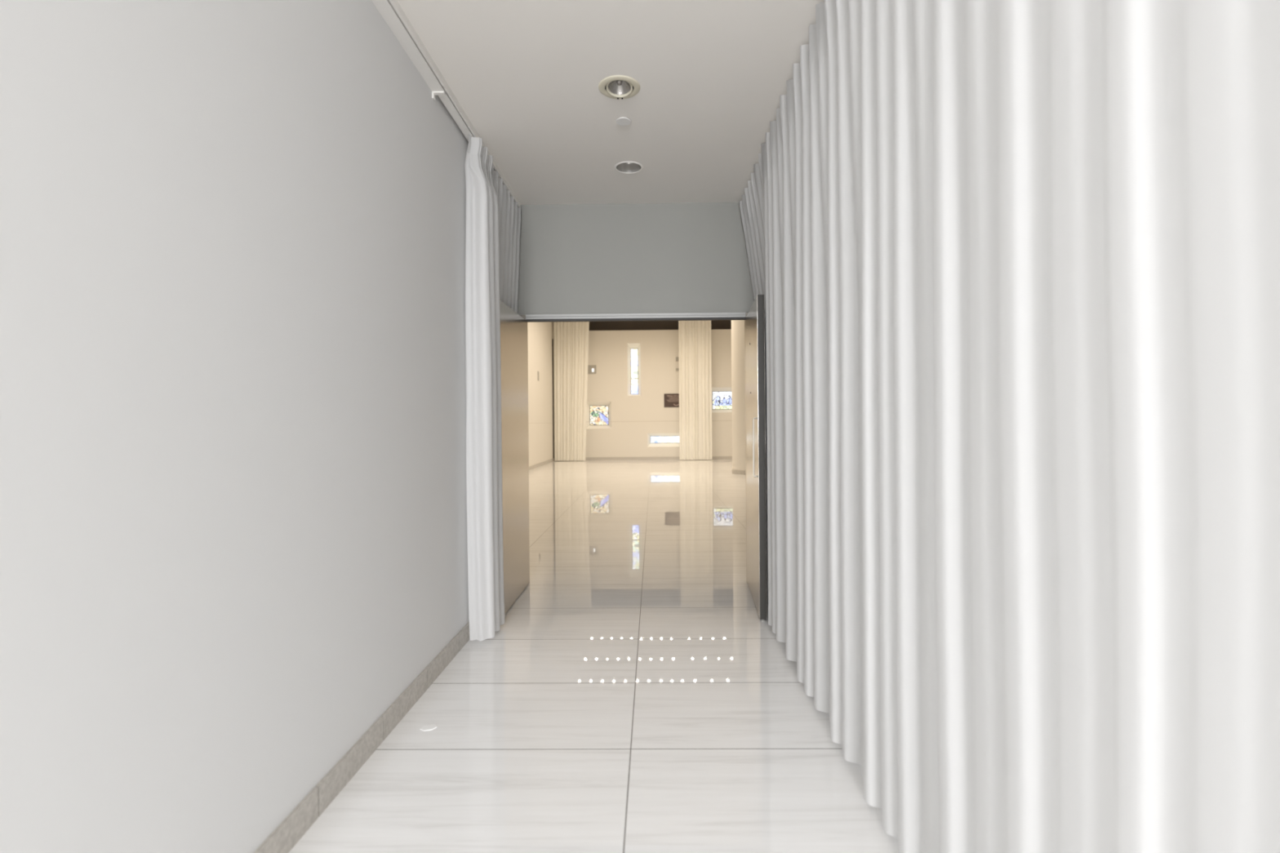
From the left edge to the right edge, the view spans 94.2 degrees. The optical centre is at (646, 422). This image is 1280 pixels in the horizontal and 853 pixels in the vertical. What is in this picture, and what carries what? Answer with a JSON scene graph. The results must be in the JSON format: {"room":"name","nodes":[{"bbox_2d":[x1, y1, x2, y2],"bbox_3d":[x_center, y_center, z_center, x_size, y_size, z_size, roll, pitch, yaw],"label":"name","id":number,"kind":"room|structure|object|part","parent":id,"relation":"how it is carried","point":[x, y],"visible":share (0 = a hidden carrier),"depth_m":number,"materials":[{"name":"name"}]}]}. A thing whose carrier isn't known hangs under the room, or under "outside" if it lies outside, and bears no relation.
{"room":"corridor","nodes":[
{"label":"corridor","id":0,"kind":"room"},
{"bbox_2d":[0,0,469,852],"bbox_3d":[-1.194,-0.221,2.479,0.200,3.030,4.530,0,0,1],"label":"wall","id":1,"kind":"structure","parent":0,"point":[233,491],"depth_m":1.51,"materials":[{"name":"white paint"}]},
{"bbox_2d":[253,621,469,852],"bbox_3d":[-1.076,1.244,2.467,0.012,0.100,4.510,0,0,1],"label":"baseboard","id":2,"kind":"structure","parent":1,"relation":"attached to","point":[293,828],"depth_m":2.18,"materials":[{"name":"grey stone"}]},
{"bbox_2d":[499,299,528,614],"bbox_3d":[-0.978,0.235,4.292,0.045,2.100,0.863,0,0,1],"label":"door","id":3,"kind":"structure","parent":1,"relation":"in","point":[513,326],"depth_m":4.28,"materials":[{"name":"grey wood"}]},
{"bbox_2d":[520,312,747,584],"bbox_3d":[-0.080,0.209,4.751,1.841,2.154,0.080,0,0,1],"label":"door frame","id":4,"kind":"structure","parent":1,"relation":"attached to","point":[667,316],"depth_m":4.72,"materials":[{"name":"silver metal"}]},
{"bbox_2d":[745,294,766,620],"bbox_3d":[0.762,0.225,4.273,0.077,2.108,0.863,0,0,5],"label":"door","id":5,"kind":"structure","parent":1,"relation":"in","point":[754,320],"depth_m":3.94,"materials":[{"name":"grey"}]},
{"bbox_3d":[0.756,0.221,4.273,0.002,2.098,0.863,0,0,5],"label":"panel","id":6,"kind":"part","parent":5,"relation":"part of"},
{"bbox_3d":[0.709,0.159,3.891,0.032,0.392,0.012,0,0,5],"label":"handle","id":7,"kind":"part","parent":5,"relation":"part of","materials":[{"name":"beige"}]},
{"bbox_3d":[0.800,0.221,4.270,0.002,2.098,0.863,0,0,5],"label":"panel","id":8,"kind":"part","parent":5,"relation":"part of","materials":[{"name":"black metal"}]},
{"bbox_2d":[527,321,554,466],"bbox_3d":[-3.412,-1.258,13.104,0.200,5.140,16.670,0,0,1],"label":"wall","id":9,"kind":"structure","parent":0,"point":[540,335],"depth_m":18.25,"materials":[{"name":"white paint"}]},
{"bbox_2d":[528,457,554,470],"bbox_3d":[-3.288,1.261,12.818,0.015,0.100,15.994,0,0,1],"label":"baseboard","id":10,"kind":"structure","parent":9,"relation":"attached to","point":[541,464],"depth_m":18.11,"materials":[{"name":"beige wood"}]},
{"bbox_2d":[551,338,554,457],"bbox_3d":[-3.215,-0.840,20.468,0.019,4.100,0.140,0,0,1],"label":"trim","id":11,"kind":"structure","parent":9,"relation":"attached to","point":[552,339],"depth_m":20.41,"materials":[{"name":"brown wood"}]},
{"bbox_2d":[553,321,589,460],"bbox_3d":[-2.560,-1.265,20.352,1.241,5.100,0.077,0,0,1],"label":"curtain","id":12,"kind":"object","parent":9,"relation":"hanging from","point":[571,339],"visible":0.83,"depth_m":20.36,"materials":[{"name":"white fabric"}]},
{"bbox_2d":[288,459,927,852],"bbox_3d":[1.631,1.372,8.432,10.550,0.200,25.900,0,0,1],"label":"floor","id":13,"kind":"structure","parent":0,"point":[635,695],"depth_m":2.57,"materials":[{"name":"tile"}]},
{"bbox_2d":[420,724,436,731],"bbox_3d":[-0.924,1.291,2.523,0.068,0.003,0.048,0,0,-9],"label":"paper scrap","id":14,"kind":"object","parent":13,"relation":"on","point":[425,727],"visible":1,"depth_m":2.52,"materials":[{"name":"white paper"}]},
{"bbox_2d":[731,320,745,475],"bbox_3d":[2.559,-1.334,14.972,0.870,5.198,0.870,0,0,1],"label":"column","id":15,"kind":"structure","parent":13,"relation":"on","point":[738,383],"depth_m":14.68,"materials":[{"name":"white paint"}]},
{"bbox_3d":[2.579,1.215,14.972,0.870,0.100,0.870,0,0,1],"label":"trim","id":16,"kind":"part","parent":15,"relation":"part of","materials":[{"name":"beige wood"}]},
{"bbox_2d":[396,0,824,204],"bbox_3d":[-0.054,-1.895,0.115,2.560,0.300,9.230,0,0,1],"label":"ceiling","id":17,"kind":"structure","parent":0,"point":[712,76],"depth_m":3.06,"materials":[{"name":"white paint"}]},
{"bbox_2d":[371,0,520,208],"bbox_3d":[-1.092,-1.699,0.117,0.080,0.074,9.210,0,0,1],"label":"rail","id":18,"kind":"object","parent":17,"relation":"attached to","point":[391,11],"visible":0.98,"depth_m":2.82,"materials":[{"name":"white metal"}]},
{"bbox_2d":[464,133,520,641],"bbox_3d":[-0.979,-0.212,4.079,0.144,2.960,1.245,0,0,1],"label":"curtain","id":19,"kind":"object","parent":18,"relation":"hanging from","point":[493,218],"visible":0.75,"depth_m":3.51,"materials":[{"name":"white fabric"}]},
{"bbox_2d":[598,75,639,99],"bbox_3d":[-0.142,-1.780,3.092,0.218,0.108,0.218,0,0,1],"label":"recessed light","id":20,"kind":"object","parent":17,"relation":"in","point":[615,86],"visible":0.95,"depth_m":3.11,"materials":[{"name":"beige metal"}]},
{"bbox_3d":[-0.142,-1.776,3.098,0.032,0.031,0.032,0,-10,1],"label":"bulb","id":21,"kind":"part","parent":20,"relation":"part of","materials":[{"name":"clear glass"}]},
{"bbox_2d":[615,116,631,125],"bbox_3d":[-0.135,-1.737,3.422,0.088,0.014,0.088,0,0,1],"label":"sprinkler cover","id":22,"kind":"object","parent":17,"relation":"attached to","point":[622,121],"visible":1,"depth_m":3.41,"materials":[{"name":"white plastic"}]},
{"bbox_2d":[614,161,643,173],"bbox_3d":[-0.123,-1.783,4.061,0.194,0.087,0.194,0,0,1],"label":"recessed light","id":23,"kind":"object","parent":17,"relation":"in","point":[626,167],"visible":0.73,"depth_m":4.13,"materials":[{"name":"white paint"}]},
{"bbox_3d":[0.752,-1.744,0.096,0.030,0.013,9.210,0,0,1],"label":"rail","id":24,"kind":"object","parent":17,"relation":"attached to","visible":0},
{"bbox_2d":[739,0,1279,852],"bbox_3d":[0.771,-0.246,1.736,0.154,2.981,5.890,0,0,1],"label":"curtain","id":25,"kind":"object","parent":24,"relation":"hanging from","point":[1015,264],"visible":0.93,"depth_m":1.12,"materials":[{"name":"white fabric"}]},
{"bbox_2d":[517,202,754,315],"bbox_3d":[1.568,-1.327,4.737,9.950,5.200,0.050,0,0,1],"label":"wall","id":26,"kind":"structure","parent":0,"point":[628,258],"depth_m":4.73,"materials":[{"name":"grey paint"}]},
{"bbox_2d":[585,328,732,457],"bbox_3d":[1.754,-0.994,20.961,9.950,4.530,0.360,0,0,1],"label":"wall","id":27,"kind":"structure","parent":0,"point":[607,349],"depth_m":20.80,"materials":[{"name":"white paint"}]},
{"bbox_2d":[587,364,595,373],"bbox_3d":[-1.915,-1.870,20.800,0.300,0.300,0.044,0,0,1],"label":"wall plate","id":28,"kind":"object","parent":27,"relation":"attached to","point":[591,368],"visible":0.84,"depth_m":20.80,"materials":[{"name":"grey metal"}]},
{"bbox_2d":[586,401,611,428],"bbox_3d":[-1.696,-0.274,20.966,0.910,0.945,0.291,0,0,1],"label":"window","id":29,"kind":"structure","parent":27,"relation":"in","point":[596,411],"depth_m":21.11,"materials":[{"name":"white paint"}]},
{"bbox_3d":[-1.684,-0.269,21.111,0.660,0.685,0.001,0,0,1],"label":"stained glass","id":30,"kind":"part","parent":29,"relation":"part of","materials":[{"name":"multicoloured glass"}]},
{"bbox_2d":[626,342,640,395],"bbox_3d":[-0.438,-1.877,20.952,0.470,1.830,0.291,0,0,1],"label":"window","id":31,"kind":"structure","parent":27,"relation":"in","point":[633,349],"depth_m":21.06,"materials":[{"name":"glass"}]},
{"bbox_3d":[-0.434,-1.824,21.081,0.255,1.605,0.030,0,0,1],"label":"frame","id":32,"kind":"part","parent":31,"relation":"part of","materials":[{"name":"grey"}]},
{"bbox_3d":[-0.434,-1.824,21.097,0.255,1.605,0.001,0,0,1],"label":"stained glass","id":33,"kind":"part","parent":31,"relation":"part of","materials":[{"name":"white glass"}]},
{"bbox_2d":[585,456,732,460],"bbox_3d":[1.779,1.221,20.774,9.928,0.100,0.015,0,0,1],"label":"baseboard","id":34,"kind":"structure","parent":27,"relation":"attached to","point":[672,457],"depth_m":20.79,"materials":[{"name":"beige wood"}]},
{"bbox_2d":[586,420,732,422],"bbox_3d":[1.759,-0.072,20.779,9.950,0.017,0.004,0,0,1],"label":"trim","id":35,"kind":"structure","parent":27,"relation":"attached to","point":[712,420],"depth_m":20.81,"materials":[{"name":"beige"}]},
{"bbox_2d":[589,320,731,330],"bbox_3d":[1.735,-3.594,21.111,9.950,0.670,0.060,0,0,1],"label":"trim","id":36,"kind":"structure","parent":27,"relation":"attached to","point":[715,324],"depth_m":21.10,"materials":[{"name":"brown"}]},
{"bbox_2d":[647,433,679,447],"bbox_3d":[0.844,0.593,20.937,1.635,0.480,0.291,0,0,1],"label":"window","id":37,"kind":"structure","parent":27,"relation":"in","point":[654,440],"depth_m":21.05,"materials":[{"name":"white glass"}]},
{"bbox_3d":[0.843,0.583,21.067,1.420,0.240,0.030,0,0,1],"label":"frame","id":38,"kind":"part","parent":37,"relation":"part of","materials":[{"name":"grey"}]},
{"bbox_3d":[0.843,0.583,21.083,1.420,0.240,0.001,0,0,1],"label":"stained glass","id":39,"kind":"part","parent":37,"relation":"part of","materials":[{"name":"white glass"}]},
{"bbox_2d":[664,393,679,407],"bbox_3d":[1.028,-0.788,20.776,0.840,0.470,0.024,0,0,1],"label":"plaque","id":40,"kind":"object","parent":27,"relation":"attached to","point":[671,400],"visible":0.52,"depth_m":20.77,"materials":[{"name":"brown metal"}]},
{"bbox_2d":[711,386,732,412],"bbox_3d":[2.712,-0.806,20.916,0.995,0.880,0.291,0,0,1],"label":"window","id":41,"kind":"structure","parent":27,"relation":"in","point":[721,396],"depth_m":21.06,"materials":[{"name":"white paint"}]},
{"bbox_3d":[2.709,-0.801,21.062,0.765,0.630,0.001,0,0,1],"label":"stained glass","id":42,"kind":"part","parent":41,"relation":"part of","materials":[{"name":"glass"}]},
{"bbox_2d":[678,320,711,459],"bbox_3d":[1.662,-1.298,20.364,1.115,5.100,0.077,0,0,1],"label":"curtain","id":43,"kind":"object","parent":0,"point":[694,336],"visible":0.88,"depth_m":20.37,"materials":[{"name":"white fabric"}]}
]}

